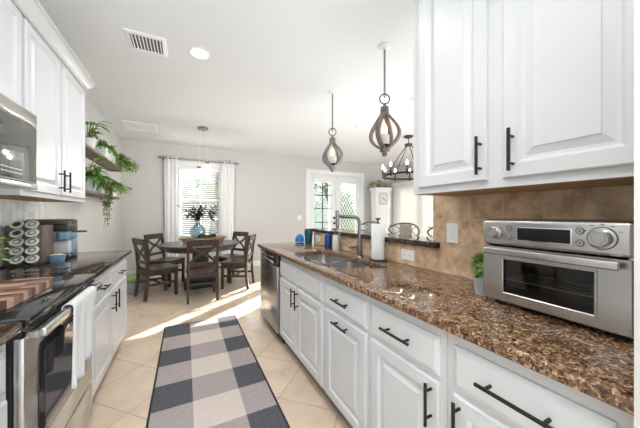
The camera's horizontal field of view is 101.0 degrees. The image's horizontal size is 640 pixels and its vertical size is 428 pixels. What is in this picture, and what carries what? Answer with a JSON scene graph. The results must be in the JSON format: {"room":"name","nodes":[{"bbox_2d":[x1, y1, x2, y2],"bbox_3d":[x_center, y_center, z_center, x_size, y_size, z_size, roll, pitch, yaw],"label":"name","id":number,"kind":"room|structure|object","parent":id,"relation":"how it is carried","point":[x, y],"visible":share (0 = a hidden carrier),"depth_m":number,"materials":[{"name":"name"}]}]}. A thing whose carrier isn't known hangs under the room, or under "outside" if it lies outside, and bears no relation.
{"room":"kitchen","nodes":[
{"label":"kitchen","id":0,"kind":"room"},
{"bbox_2d":[43,96,120,251],"bbox_3d":[-2.002,-0.115,1.253,0.150,2.790,9.250,0,0,-27],"label":"wall","id":1,"kind":"structure","parent":0,"point":[89,214],"depth_m":3.75,"materials":[{"name":"grey paint"}]},
{"bbox_2d":[0,0,21,105],"bbox_3d":[-1.629,-0.871,1.054,0.332,0.618,0.798,0,0,-27],"label":"upper cabinet","id":2,"kind":"object","parent":1,"relation":"attached to","point":[10,14],"visible":0.82,"depth_m":1.38,"materials":[{"name":"white paint"}]},
{"bbox_2d":[0,93,37,189],"bbox_3d":[-1.600,-0.345,1.071,0.377,0.426,0.791,0,0,-27],"label":"microwave","id":3,"kind":"object","parent":2,"relation":"attached to","point":[18,132],"visible":1,"depth_m":1.33,"materials":[{"name":"silver metal"}]},
{"bbox_2d":[0,199,42,265],"bbox_3d":[-1.856,0.122,1.142,0.010,0.485,2.720,0,0,-27],"label":"backsplash","id":4,"kind":"structure","parent":1,"relation":"attached to","point":[10,210],"depth_m":1.97,"materials":[{"name":"white tile"}]},
{"bbox_2d":[0,11,84,202],"bbox_3d":[-2.030,-0.642,1.884,0.370,1.076,1.040,0,0,-27],"label":"upper cabinet","id":5,"kind":"object","parent":1,"relation":"attached to","point":[50,92],"visible":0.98,"depth_m":1.82,"materials":[{"name":"white paint"}]},
{"bbox_2d":[12,0,95,91],"bbox_3d":[-1.632,-1.170,1.121,0.390,0.100,2.880,0,0,-27],"label":"trim","id":6,"kind":"structure","parent":5,"relation":"attached to","point":[32,10],"depth_m":1.75,"materials":[{"name":"white paint"}]},
{"bbox_2d":[85,189,119,198],"bbox_3d":[-2.903,-0.235,3.403,0.194,0.060,1.800,0,0,-27],"label":"wall shelf","id":7,"kind":"object","parent":1,"relation":"attached to","point":[90,193],"visible":0.42,"depth_m":3.33,"materials":[{"name":"brown wood"}]},
{"bbox_2d":[85,157,118,191],"bbox_3d":[-2.676,-0.469,3.202,0.406,0.520,0.544,0,0,-27],"label":"potted plant","id":8,"kind":"object","parent":7,"relation":"on","point":[93,181],"visible":0.84,"depth_m":3.13,"materials":[{"name":"green plant"}]},
{"bbox_2d":[97,182,113,226],"bbox_3d":[-2.727,-0.133,3.357,0.459,0.583,0.190,0,0,36],"label":"plant","id":9,"kind":"object","parent":7,"relation":"on","point":[109,194],"visible":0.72,"depth_m":3.28,"materials":[{"name":"green plant"}]},
{"bbox_2d":[104,179,133,195],"bbox_3d":[-3.066,-0.398,3.968,0.468,0.266,0.577,0,0,-27],"label":"potted plant","id":10,"kind":"object","parent":7,"relation":"on","point":[117,188],"visible":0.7,"depth_m":3.93,"materials":[{"name":"green plant"}]},
{"bbox_2d":[85,143,123,171],"bbox_3d":[-2.987,-0.725,3.568,0.194,0.060,2.170,0,0,-27],"label":"wall shelf","id":11,"kind":"object","parent":1,"relation":"attached to","point":[90,153],"visible":0.45,"depth_m":3.50,"materials":[{"name":"brown wood"}]},
{"bbox_2d":[85,121,111,148],"bbox_3d":[-2.688,-0.945,3.157,0.343,0.381,0.461,0,0,-27],"label":"potted plant","id":12,"kind":"object","parent":11,"relation":"on","point":[91,142],"visible":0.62,"depth_m":3.13,"materials":[{"name":"green plant"}]},
{"bbox_2d":[95,139,118,163],"bbox_3d":[-3.070,-0.903,3.806,0.224,0.296,0.721,0,0,-27],"label":"planter","id":13,"kind":"object","parent":11,"relation":"on","point":[102,147],"visible":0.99,"depth_m":3.65,"materials":[{"name":"white ceramic"}]},
{"bbox_2d":[114,153,139,173],"bbox_3d":[-3.227,-0.835,4.345,0.458,0.319,0.437,0,0,34],"label":"potted plant","id":14,"kind":"object","parent":11,"relation":"on","point":[122,161],"visible":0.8,"depth_m":4.29,"materials":[{"name":"green plant"}]},
{"bbox_2d":[86,266,348,427],"bbox_3d":[1.201,1.340,2.885,7.340,0.120,9.250,0,0,-27],"label":"floor","id":15,"kind":"structure","parent":0,"point":[122,398],"depth_m":2.37,"materials":[{"name":"beige tile"}]},
{"bbox_2d":[0,343,6,427],"bbox_3d":[-1.152,0.840,0.476,0.653,0.880,0.653,0,0,-27],"label":"base cabinet","id":16,"kind":"object","parent":15,"relation":"on","point":[3,402],"visible":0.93,"depth_m":0.85,"materials":[{"name":"white paint"}]},
{"bbox_2d":[0,322,21,345],"bbox_3d":[-1.153,0.383,0.476,0.634,0.034,0.656,0,0,-27],"label":"countertop","id":17,"kind":"structure","parent":16,"relation":"on","point":[9,330],"depth_m":0.85,"materials":[{"name":"stone"}]},
{"bbox_2d":[0,273,102,427],"bbox_3d":[-1.451,0.818,1.125,0.676,0.923,0.764,0,0,-27],"label":"range","id":18,"kind":"object","parent":15,"relation":"on","point":[39,394],"visible":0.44,"depth_m":1.06,"materials":[{"name":"silver metal"}]},
{"bbox_2d":[0,277,53,310],"bbox_3d":[-1.411,0.340,1.094,0.338,0.034,0.460,0,0,-27],"label":"cutting board","id":19,"kind":"object","parent":18,"relation":"on","point":[14,292],"visible":1,"depth_m":1.16,"materials":[{"name":"brown wood"}]},
{"bbox_2d":[0,273,95,324],"bbox_3d":[-1.468,0.370,1.116,0.638,0.027,0.764,0,0,-27],"label":"cooktop","id":20,"kind":"object","parent":18,"relation":"in","point":[28,312],"depth_m":1.11,"materials":[{"name":"black glass"}]},
{"bbox_2d":[61,286,95,389],"bbox_3d":[-1.143,0.568,1.267,0.073,0.351,0.405,0,0,-27],"label":"dish towel","id":21,"kind":"object","parent":18,"relation":"hanging from","point":[83,303],"visible":0.94,"depth_m":1.23,"materials":[{"name":"white fabric"}]},
{"bbox_2d":[90,258,126,397],"bbox_3d":[-1.927,0.840,1.998,0.653,0.880,1.208,0,0,-27],"label":"base cabinet","id":22,"kind":"object","parent":15,"relation":"on","point":[110,305],"visible":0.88,"depth_m":2.01,"materials":[{"name":"white paint"}]},
{"bbox_2d":[0,250,131,280],"bbox_3d":[-1.936,0.383,2.013,0.634,0.034,1.255,0,0,-27],"label":"countertop","id":23,"kind":"structure","parent":22,"relation":"on","point":[98,262],"depth_m":1.81,"materials":[{"name":"stone"}]},
{"bbox_2d":[0,236,14,260],"bbox_3d":[-1.679,0.233,1.337,0.189,0.251,0.175,0,0,32],"label":"plant","id":24,"kind":"object","parent":23,"relation":"on","point":[1,242],"visible":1,"depth_m":1.36,"materials":[{"name":"green plant"}]},
{"bbox_2d":[0,223,52,267],"bbox_3d":[-2.128,0.211,1.929,0.210,0.311,0.250,0,0,-27],"label":"rack","id":25,"kind":"object","parent":23,"relation":"on","point":[45,236],"visible":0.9,"depth_m":1.90,"materials":[{"name":"brown wood"}]},
{"bbox_2d":[9,256,23,264],"bbox_3d":[-2.107,0.324,1.838,0.072,0.067,0.067,0,0,-27],"label":"pod","id":26,"kind":"object","parent":25,"relation":"on","point":[15,260],"visible":0.99,"depth_m":1.83,"materials":[{"name":"white plastic"}]},
{"bbox_2d":[9,247,23,255],"bbox_3d":[-2.107,0.263,1.838,0.072,0.067,0.067,0,0,-27],"label":"pod","id":27,"kind":"object","parent":25,"relation":"in","point":[15,251],"visible":0.98,"depth_m":1.83,"materials":[{"name":"white plastic"}]},
{"bbox_2d":[9,238,23,247],"bbox_3d":[-2.107,0.202,1.838,0.072,0.067,0.067,0,0,-27],"label":"pod","id":28,"kind":"object","parent":25,"relation":"in","point":[20,241],"visible":0.96,"depth_m":1.83,"materials":[{"name":"white plastic"}]},
{"bbox_2d":[9,230,23,238],"bbox_3d":[-2.107,0.141,1.838,0.072,0.067,0.067,0,0,-27],"label":"pod","id":29,"kind":"object","parent":25,"relation":"in","point":[15,233],"visible":1,"depth_m":1.83,"materials":[{"name":"white plastic"}]},
{"bbox_2d":[9,221,23,229],"bbox_3d":[-2.107,0.080,1.838,0.072,0.067,0.067,0,0,-27],"label":"pod","id":30,"kind":"object","parent":25,"relation":"in","point":[16,224],"visible":0.99,"depth_m":1.83,"materials":[{"name":"white plastic"}]},
{"bbox_2d":[25,255,38,263],"bbox_3d":[-2.038,0.324,1.873,0.072,0.067,0.067,0,0,-27],"label":"pod","id":31,"kind":"object","parent":25,"relation":"on","point":[30,259],"visible":0.98,"depth_m":1.86,"materials":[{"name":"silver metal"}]},
{"bbox_2d":[25,246,38,255],"bbox_3d":[-2.038,0.263,1.873,0.072,0.067,0.067,0,0,-27],"label":"pod","id":32,"kind":"object","parent":25,"relation":"in","point":[30,250],"visible":0.98,"depth_m":1.86,"materials":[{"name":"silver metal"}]},
{"bbox_2d":[25,238,38,246],"bbox_3d":[-2.038,0.202,1.873,0.072,0.067,0.067,0,0,-27],"label":"pod","id":33,"kind":"object","parent":25,"relation":"in","point":[31,241],"visible":0.97,"depth_m":1.86,"materials":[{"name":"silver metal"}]},
{"bbox_2d":[25,229,38,237],"bbox_3d":[-2.038,0.141,1.873,0.072,0.067,0.067,0,0,-27],"label":"pod","id":34,"kind":"object","parent":25,"relation":"in","point":[30,233],"visible":0.98,"depth_m":1.86,"materials":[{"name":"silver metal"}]},
{"bbox_2d":[25,220,38,229],"bbox_3d":[-2.038,0.080,1.873,0.072,0.067,0.067,0,0,-27],"label":"pod","id":35,"kind":"object","parent":25,"relation":"in","point":[31,224],"visible":1,"depth_m":1.86,"materials":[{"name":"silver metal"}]},
{"bbox_2d":[23,219,86,258],"bbox_3d":[-2.189,0.205,2.215,0.380,0.322,0.255,0,0,-27],"label":"coffee maker","id":36,"kind":"object","parent":23,"relation":"on","point":[65,232],"visible":0.63,"depth_m":2.17,"materials":[{"name":"black plastic"}]},
{"bbox_2d":[48,254,65,261],"bbox_3d":[-2.030,0.337,2.035,0.110,0.059,0.088,0,0,-27],"label":"ramekin","id":37,"kind":"object","parent":23,"relation":"on","point":[53,257],"visible":0.88,"depth_m":2.01,"materials":[{"name":"blue ceramic"}]},
{"bbox_2d":[126,274,145,294],"bbox_3d":[-3.177,1.160,4.386,0.440,0.240,0.500,0,0,-27],"label":"storage bin","id":38,"kind":"object","parent":15,"relation":"on","point":[131,278],"visible":0.3,"depth_m":4.24,"materials":[{"name":"grey fabric"}]},
{"bbox_2d":[132,238,178,301],"bbox_3d":[-2.578,0.824,4.148,0.456,0.916,0.527,0,0,38],"label":"dining chair","id":39,"kind":"object","parent":15,"relation":"on","point":[148,270],"visible":1,"depth_m":4.07,"materials":[{"name":"brown wood"}]},
{"bbox_2d":[143,233,185,286],"bbox_3d":[-2.838,0.824,4.852,0.527,0.916,0.456,0,0,7],"label":"dining chair","id":40,"kind":"object","parent":15,"relation":"on","point":[173,260],"visible":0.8,"depth_m":4.83,"materials":[{"name":"brown wood"}]},
{"bbox_2d":[157,240,238,289],"bbox_3d":[-2.156,0.900,4.760,1.330,0.760,1.330,0,0,-27],"label":"dining table","id":41,"kind":"object","parent":15,"relation":"on","point":[178,247],"visible":0.61,"depth_m":4.50,"materials":[{"name":"brown wood"}]},
{"bbox_2d":[179,236,225,243],"bbox_3d":[-2.120,0.470,4.801,0.770,0.100,0.320,0,0,-27],"label":"wooden tray","id":42,"kind":"object","parent":41,"relation":"on","point":[221,238],"visible":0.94,"depth_m":4.71,"materials":[{"name":"brown wood"}]},
{"bbox_2d":[177,205,207,221],"bbox_3d":[-2.274,0.130,4.756,0.534,0.596,0.281,0,0,-27],"label":"plant","id":43,"kind":"object","parent":42,"relation":"on","point":[199,214],"visible":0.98,"depth_m":4.73,"materials":[{"name":"green plant"}]},
{"bbox_2d":[205,202,216,221],"bbox_3d":[-1.989,0.097,4.854,0.280,0.662,0.197,0,0,-27],"label":"plant sprig","id":44,"kind":"object","parent":42,"relation":"on","point":[210,213],"visible":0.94,"depth_m":4.85,"materials":[{"name":"green plant"}]},
{"bbox_2d":[185,239,218,304],"bbox_3d":[-1.794,0.824,4.024,0.456,0.916,0.527,0,0,-27],"label":"dining chair","id":45,"kind":"object","parent":15,"relation":"on","point":[212,267],"visible":1,"depth_m":3.86,"materials":[{"name":"brown wood"}]},
{"bbox_2d":[146,315,289,427],"bbox_3d":[-0.755,1.274,1.861,0.769,0.010,2.882,0,0,-27],"label":"runner rug","id":46,"kind":"object","parent":15,"relation":"on","point":[208,374],"visible":1,"depth_m":1.98,"materials":[{"name":"fabric"}]},
{"bbox_2d":[214,231,248,281],"bbox_3d":[-1.773,0.824,5.281,0.456,0.916,0.527,0,0,32],"label":"dining chair","id":47,"kind":"object","parent":15,"relation":"on","point":[223,257],"visible":0.69,"depth_m":5.36,"materials":[{"name":"brown wood"}]},
{"bbox_2d":[220,234,255,288],"bbox_3d":[-1.446,0.824,4.707,0.527,0.916,0.456,0,0,0],"label":"dining chair","id":48,"kind":"object","parent":15,"relation":"on","point":[230,263],"visible":1,"depth_m":4.51,"materials":[{"name":"brown wood"}]},
{"bbox_2d":[260,248,266,321],"bbox_3d":[-0.431,0.840,3.316,0.613,0.880,0.110,0,0,-27],"label":"end panel","id":49,"kind":"object","parent":15,"relation":"on","point":[262,317],"visible":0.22,"depth_m":3.22,"materials":[{"name":"white paint"}]},
{"bbox_2d":[261,249,284,343],"bbox_3d":[-0.280,0.844,2.978,0.635,0.872,0.622,0,0,-27],"label":"dishwasher","id":50,"kind":"object","parent":15,"relation":"on","point":[270,262],"visible":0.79,"depth_m":2.73,"materials":[{"name":"silver metal"}]},
{"bbox_2d":[280,257,331,403],"bbox_3d":[0.071,0.840,2.287,0.654,0.880,0.919,0,0,-27],"label":"base cabinet","id":51,"kind":"object","parent":15,"relation":"on","point":[302,290],"visible":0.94,"depth_m":2.02,"materials":[{"name":"white paint"}]},
{"bbox_2d":[257,242,633,415],"bbox_3d":[0.213,0.383,2.022,0.641,0.034,3.057,0,0,-27],"label":"countertop","id":52,"kind":"structure","parent":51,"relation":"on","point":[591,361],"depth_m":0.88,"materials":[{"name":"brown stone"}]},
{"bbox_2d":[295,234,304,242],"bbox_3d":[-0.258,0.311,3.381,0.136,0.110,0.136,0,0,-27],"label":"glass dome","id":53,"kind":"object","parent":52,"relation":"on","point":[299,238],"visible":0.99,"depth_m":3.34,"materials":[{"name":"blue glass"}]},
{"bbox_2d":[304,229,312,243],"bbox_3d":[-0.141,0.276,3.295,0.108,0.180,0.108,0,0,-27],"label":"cup","id":54,"kind":"object","parent":52,"relation":"on","point":[308,233],"visible":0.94,"depth_m":3.25,"materials":[{"name":"teal glass"}]},
{"bbox_2d":[324,232,331,247],"bbox_3d":[0.088,0.282,2.850,0.080,0.168,0.080,0,0,-27],"label":"bottle","id":55,"kind":"object","parent":52,"relation":"on","point":[328,237],"visible":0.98,"depth_m":2.82,"materials":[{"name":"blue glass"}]},
{"bbox_2d":[332,229,338,249],"bbox_3d":[0.163,0.258,2.715,0.073,0.216,0.072,0,0,17],"label":"soap dispenser","id":56,"kind":"object","parent":52,"relation":"on","point":[335,239],"visible":0.97,"depth_m":2.69,"materials":[{"name":"white plastic"}]},
{"bbox_2d":[301,254,370,268],"bbox_3d":[0.102,0.493,2.212,0.410,0.184,0.900,0,0,-27],"label":"sink","id":57,"kind":"object","parent":52,"relation":"in","point":[328,259],"visible":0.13,"depth_m":2.28,"materials":[{"name":"silver metal"}]},
{"bbox_2d":[304,254,344,262],"bbox_3d":[0.008,0.494,2.396,0.336,0.181,0.413,0,0,-27],"label":"basin","id":58,"kind":"object","parent":57,"relation":"in","point":[323,258],"depth_m":2.60,"materials":[{"name":"silver metal"}]},
{"bbox_2d":[326,262,365,268],"bbox_3d":[0.205,0.494,2.010,0.336,0.181,0.373,0,0,-27],"label":"basin","id":59,"kind":"object","parent":57,"relation":"in","point":[342,265],"depth_m":2.20,"materials":[{"name":"silver metal"}]},
{"bbox_2d":[335,210,363,257],"bbox_3d":[0.248,0.168,2.192,0.266,0.396,0.068,0,0,-27],"label":"faucet","id":60,"kind":"object","parent":52,"relation":"on","point":[359,246],"visible":1,"depth_m":2.21,"materials":[{"name":"silver metal"}]},
{"bbox_2d":[368,218,387,261],"bbox_3d":[0.456,0.198,2.079,0.152,0.336,0.152,0,0,-27],"label":"paper towel holder","id":61,"kind":"object","parent":52,"relation":"on","point":[377,219],"visible":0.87,"depth_m":2.04,"materials":[{"name":"grey metal"}]},
{"bbox_2d":[371,224,384,259],"bbox_3d":[0.456,0.214,2.079,0.104,0.275,0.104,0,0,-27],"label":"paper towel roll","id":62,"kind":"object","parent":61,"relation":"on","point":[377,230],"visible":0.98,"depth_m":2.03,"materials":[{"name":"white paper"}]},
{"bbox_2d":[469,251,485,295],"bbox_3d":[0.739,0.267,1.204,0.120,0.198,0.117,0,0,-27],"label":"potted herb","id":63,"kind":"object","parent":52,"relation":"on","point":[478,278],"visible":0.57,"depth_m":1.19,"materials":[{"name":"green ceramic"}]},
{"bbox_2d":[483,218,633,339],"bbox_3d":[0.892,0.193,0.973,0.323,0.346,0.432,0,0,-24],"label":"toaster oven","id":64,"kind":"object","parent":52,"relation":"on","point":[581,271],"visible":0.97,"depth_m":0.89,"materials":[{"name":"silver metal"}]},
{"bbox_2d":[325,277,369,427],"bbox_3d":[0.388,0.840,1.665,0.654,0.880,0.473,0,0,-27],"label":"base cabinet","id":65,"kind":"object","parent":15,"relation":"on","point":[347,311],"visible":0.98,"depth_m":1.49,"materials":[{"name":"white paint"}]},
{"bbox_2d":[369,187,391,232],"bbox_3d":[1.775,0.261,7.750,0.528,2.039,0.405,0,0,-15],"label":"clock","id":66,"kind":"object","parent":15,"relation":"on","point":[380,196],"visible":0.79,"depth_m":7.60,"materials":[{"name":"white paint"}]},
{"bbox_2d":[371,190,389,207],"bbox_3d":[1.775,-0.434,7.750,0.456,0.512,0.333,0,0,-15],"label":"hood","id":67,"kind":"object","parent":66,"relation":"attached to","point":[379,198],"depth_m":7.60,"materials":[{"name":"white paint"}]},
{"bbox_2d":[367,179,394,187],"bbox_3d":[1.758,-0.883,7.719,0.884,0.285,0.408,0,0,-27],"label":"plant","id":68,"kind":"object","parent":66,"relation":"on","point":[377,183],"visible":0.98,"depth_m":7.67,"materials":[{"name":"green plant"}]},
{"bbox_2d":[388,223,419,235],"bbox_3d":[0.705,0.683,2.581,0.422,1.195,0.425,0,0,-27],"label":"bar stool","id":69,"kind":"object","parent":15,"relation":"on","point":[405,228],"visible":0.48,"depth_m":2.67,"materials":[{"name":"grey metal"}]},
{"bbox_2d":[370,297,447,427],"bbox_3d":[0.595,0.840,1.257,0.654,0.880,0.438,0,0,-27],"label":"base cabinet","id":70,"kind":"object","parent":15,"relation":"on","point":[409,354],"visible":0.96,"depth_m":1.10,"materials":[{"name":"white paint"}]},
{"bbox_2d":[448,332,633,427],"bbox_3d":[0.798,0.840,0.860,0.654,0.880,0.450,0,0,-27],"label":"base cabinet","id":71,"kind":"object","parent":15,"relation":"on","point":[487,389],"visible":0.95,"depth_m":0.75,"materials":[{"name":"white paint"}]},
{"bbox_2d":[38,0,412,166],"bbox_3d":[1.201,-1.570,2.885,7.340,0.120,9.250,0,0,-27],"label":"ceiling","id":72,"kind":"structure","parent":0,"point":[264,85],"depth_m":2.74,"materials":[{"name":"white paint"}]},
{"bbox_2d":[120,120,157,132],"bbox_3d":[-3.093,-1.501,4.552,0.480,0.018,0.480,0,0,-27],"label":"ceiling hatch","id":73,"kind":"object","parent":72,"relation":"attached to","point":[130,125],"visible":1,"depth_m":4.52,"materials":[{"name":"white paint"}]},
{"bbox_2d":[122,27,167,57],"bbox_3d":[-1.531,-1.504,2.340,0.307,0.012,0.300,0,0,-27],"label":"ceiling vent","id":74,"kind":"object","parent":72,"relation":"in","point":[139,41],"visible":1,"depth_m":2.32,"materials":[{"name":"white metal"}]},
{"bbox_2d":[189,47,210,59],"bbox_3d":[-1.128,-1.506,2.478,0.190,0.008,0.190,0,0,-27],"label":"recessed light","id":75,"kind":"object","parent":72,"relation":"in","point":[197,52],"visible":1,"depth_m":2.47,"materials":[{"name":"white paint"}]},
{"bbox_2d":[196,126,210,177],"bbox_3d":[-2.047,-1.070,4.625,0.240,0.880,0.170,0,0,-27],"label":"dining pendant","id":76,"kind":"object","parent":72,"relation":"hanging from","point":[207,167],"visible":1,"depth_m":4.60,"materials":[{"name":"silver metal"}]},
{"bbox_2d":[322,90,342,171],"bbox_3d":[0.154,-1.014,3.267,0.235,0.993,0.235,0,0,-7],"label":"lantern pendant","id":77,"kind":"object","parent":72,"relation":"hanging from","point":[331,162],"visible":1,"depth_m":3.23,"materials":[{"name":"grey wood"}]},
{"bbox_2d":[369,42,400,156],"bbox_3d":[0.583,-1.014,2.381,0.235,0.993,0.235,0,0,-7],"label":"lantern pendant","id":78,"kind":"object","parent":72,"relation":"hanging from","point":[385,141],"visible":1,"depth_m":2.35,"materials":[{"name":"brown wood"}]},
{"bbox_2d":[381,134,388,146],"bbox_3d":[0.583,-0.658,2.381,0.104,0.117,0.104,0,0,-27],"label":"candle","id":79,"kind":"object","parent":78,"relation":"on","point":[385,137],"depth_m":2.34,"materials":[{"name":"white wax"}]},
{"bbox_2d":[382,135,412,180],"bbox_3d":[1.714,-1.100,5.116,1.035,0.820,1.018,0,0,-27],"label":"ring chandelier","id":80,"kind":"object","parent":72,"relation":"hanging from","point":[408,137],"visible":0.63,"depth_m":5.07,"materials":[{"name":"grey metal"}]},
{"bbox_2d":[121,138,391,270],"bbox_3d":[-0.797,-0.115,6.973,7.190,2.790,0.150,0,0,-27],"label":"wall","id":81,"kind":"structure","parent":0,"point":[270,189],"depth_m":6.38,"materials":[{"name":"grey paint"}]},
{"bbox_2d":[125,261,259,274],"bbox_3d":[-2.172,1.215,6.179,4.020,0.130,0.016,0,0,-27],"label":"baseboard","id":82,"kind":"structure","parent":81,"relation":"attached to","point":[255,263],"depth_m":5.74,"materials":[{"name":"white paint"}]},
{"bbox_2d":[158,156,238,164],"bbox_3d":[-2.650,-1.180,5.883,1.620,0.080,0.110,0,0,-27],"label":"curtain rod","id":83,"kind":"object","parent":81,"relation":"attached to","point":[162,157],"visible":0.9,"depth_m":5.79,"materials":[{"name":"silver metal"}]},
{"bbox_2d":[164,156,179,273],"bbox_3d":[-3.137,0.020,5.596,0.282,2.480,0.048,0,0,-27],"label":"curtain","id":84,"kind":"object","parent":83,"relation":"hanging from","point":[171,166],"visible":0.88,"depth_m":5.59,"materials":[{"name":"white fabric"}]},
{"bbox_2d":[221,161,234,268],"bbox_3d":[-2.126,0.020,6.111,0.292,2.480,0.048,0,0,-27],"label":"curtain","id":85,"kind":"object","parent":83,"relation":"hanging from","point":[227,170],"visible":0.79,"depth_m":6.10,"materials":[{"name":"white fabric"}]},
{"bbox_2d":[179,161,221,237],"bbox_3d":[-2.686,-0.310,5.955,1.060,1.700,0.190,0,0,-27],"label":"window","id":86,"kind":"structure","parent":81,"relation":"in","point":[183,163],"depth_m":5.98,"materials":[{"name":"white paint"}]},
{"bbox_2d":[180,165,220,236],"bbox_3d":[-2.690,-0.281,5.964,0.840,1.553,0.080,0,0,-27],"label":"window blind","id":87,"kind":"object","parent":86,"relation":"attached to","point":[183,168],"visible":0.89,"depth_m":5.94,"materials":[{"name":"white paint"}]},
{"bbox_2d":[310,174,335,242],"bbox_3d":[0.088,0.085,7.358,0.837,2.370,0.117,0,0,-27],"label":"door","id":88,"kind":"structure","parent":81,"relation":"in","point":[331,179],"depth_m":7.38,"materials":[{"name":"white paint"}]},
{"bbox_2d":[313,176,332,182],"bbox_3d":[0.088,-0.965,7.357,0.597,0.170,0.026,0,0,-27],"label":"roller shade","id":89,"kind":"object","parent":81,"relation":"attached to","point":[326,179],"depth_m":7.35,"materials":[{"name":"white fabric"}]},
{"bbox_2d":[306,169,363,229],"bbox_3d":[0.444,0.030,7.587,1.920,2.500,0.162,0,0,-27],"label":"trim","id":90,"kind":"structure","parent":81,"relation":"attached to","point":[308,171],"depth_m":7.42,"materials":[{"name":"white paint"}]},
{"bbox_2d":[336,176,359,229],"bbox_3d":[0.829,0.085,7.761,0.837,2.370,0.073,0,0,-27],"label":"door","id":91,"kind":"structure","parent":81,"relation":"in","point":[339,179],"depth_m":7.80,"materials":[{"name":"white paint"}]},
{"bbox_2d":[340,178,356,184],"bbox_3d":[0.840,-0.965,7.740,0.597,0.170,0.026,0,0,-27],"label":"roller shade","id":92,"kind":"object","parent":81,"relation":"attached to","point":[342,180],"depth_m":7.72,"materials":[{"name":"white fabric"}]},
{"bbox_2d":[314,243,433,270],"bbox_3d":[0.389,0.750,2.540,0.120,1.060,1.787,0,0,-27],"label":"wall","id":93,"kind":"structure","parent":0,"point":[314,243],"depth_m":2.01,"materials":[{"name":"beige tile"}]},
{"bbox_2d":[310,228,439,247],"bbox_3d":[0.435,0.198,2.556,0.305,0.036,1.880,0,0,-27],"label":"countertop","id":94,"kind":"structure","parent":93,"relation":"on","point":[422,241],"depth_m":2.07,"materials":[{"name":"stone"}]},
{"bbox_2d":[401,249,414,260],"bbox_3d":[0.630,0.295,1.904,0.008,0.075,0.125,0,0,-27],"label":"wall outlet","id":95,"kind":"object","parent":93,"relation":"attached to","point":[406,254],"visible":1,"depth_m":1.89,"materials":[{"name":"white paint"}]},
{"bbox_2d":[392,162,412,232],"bbox_3d":[4.439,-0.115,4.450,0.150,2.790,9.100,0,0,-27],"label":"wall","id":96,"kind":"structure","parent":0,"point":[410,165],"depth_m":8.13,"materials":[{"name":"grey paint"}]},
{"bbox_2d":[392,180,432,236],"bbox_3d":[2.750,0.145,7.450,0.125,2.210,1.920,0,0,-27],"label":"vertical blind","id":97,"kind":"object","parent":96,"relation":"attached to","point":[408,207],"visible":0.34,"depth_m":7.61,"materials":[{"name":"white paint"}]},
{"bbox_2d":[472,276,485,295],"bbox_3d":[0.739,0.327,1.205,0.075,0.078,0.075,0,0,-27],"label":"pot","id":98,"kind":"object","parent":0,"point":[478,281],"depth_m":1.19,"materials":[{"name":"grey ceramic"}]},
{"bbox_2d":[436,0,639,427],"bbox_3d":[0.749,-0.115,1.074,0.810,2.790,1.153,0,0,-27],"label":"wall","id":99,"kind":"structure","parent":0,"point":[636,2],"depth_m":0.49,"materials":[{"name":"grey paint"}]},
{"bbox_2d":[447,223,458,243],"bbox_3d":[0.793,0.115,1.585,0.009,0.120,0.078,0,0,-27],"label":"light switch","id":100,"kind":"object","parent":99,"relation":"attached to","point":[452,228],"visible":1,"depth_m":1.57,"materials":[{"name":"white paint"}]},
{"bbox_2d":[314,185,633,278],"bbox_3d":[0.563,0.125,2.057,0.010,0.480,2.806,0,0,-27],"label":"backsplash","id":101,"kind":"structure","parent":99,"relation":"attached to","point":[611,202],"depth_m":1.44,"materials":[{"name":"beige tile"}]},
{"bbox_2d":[413,0,633,196],"bbox_3d":[0.831,-0.657,1.113,0.387,1.106,0.874,0,0,-27],"label":"upper cabinet","id":102,"kind":"object","parent":99,"relation":"attached to","point":[510,96],"visible":1,"depth_m":0.97,"materials":[{"name":"white paint"}]},
{"label":"outside","id":103,"kind":"structure","parent":0,"visible":0},
{"bbox_3d":[-3.883,1.530,20.838,40.000,0.200,27.340,0,0,-27],"label":"ground","id":104,"kind":"structure","parent":103,"visible":0},
{"bbox_2d":[182,170,208,207],"bbox_3d":[-6.402,-1.075,10.700,3.657,5.018,3.632,0,0,-27],"label":"tree","id":105,"kind":"object","parent":104,"relation":"on","point":[194,170],"visible":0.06,"depth_m":11.16,"materials":[{"name":"green plant"}]},
{"bbox_2d":[182,173,217,229],"bbox_3d":[-8.482,-0.770,18.092,4.369,4.410,3.437,0,0,-30],"label":"tree","id":106,"kind":"object","parent":104,"relation":"on","point":[187,173],"visible":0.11,"depth_m":17.40,"materials":[{"name":"green plant"}]},
{"bbox_2d":[196,172,217,232],"bbox_3d":[-5.280,-0.875,13.873,2.641,4.618,2.679,0,0,-27],"label":"tree","id":107,"kind":"object","parent":104,"relation":"on","point":[202,172],"visible":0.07,"depth_m":13.37,"materials":[{"name":"green plant"}]},
{"bbox_2d":[182,221,340,233],"bbox_3d":[-4.328,0.880,15.236,18.120,1.100,0.080,0,0,-27],"label":"fence","id":108,"kind":"object","parent":104,"relation":"on","point":[211,223],"visible":0.02,"depth_m":14.16,"materials":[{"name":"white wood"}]},
{"bbox_2d":[314,188,330,227],"bbox_3d":[0.095,0.267,10.946,1.228,2.697,1.131,0,0,-27],"label":"shrub","id":109,"kind":"object","parent":104,"relation":"on","point":[318,213],"visible":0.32,"depth_m":10.71,"materials":[{"name":"green plant"}]},
{"bbox_2d":[314,183,350,216],"bbox_3d":[0.966,-0.779,24.133,4.358,4.428,3.563,0,0,-27],"label":"tree","id":110,"kind":"object","parent":104,"relation":"on","point":[324,184],"visible":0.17,"depth_m":23.37,"materials":[{"name":"green plant"}]},
{"bbox_2d":[328,186,354,229],"bbox_3d":[1.096,0.178,10.659,1.730,2.503,0.060,0,0,-27],"label":"trellis","id":111,"kind":"object","parent":104,"relation":"on","point":[329,187],"visible":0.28,"depth_m":10.58,"materials":[{"name":"white paint"}]},
{"bbox_2d":[340,194,354,229],"bbox_3d":[1.243,0.296,11.761,1.360,2.576,1.124,0,0,-27],"label":"shrub","id":112,"kind":"object","parent":104,"relation":"on","point":[344,205],"visible":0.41,"depth_m":11.54,"materials":[{"name":"green plant"}]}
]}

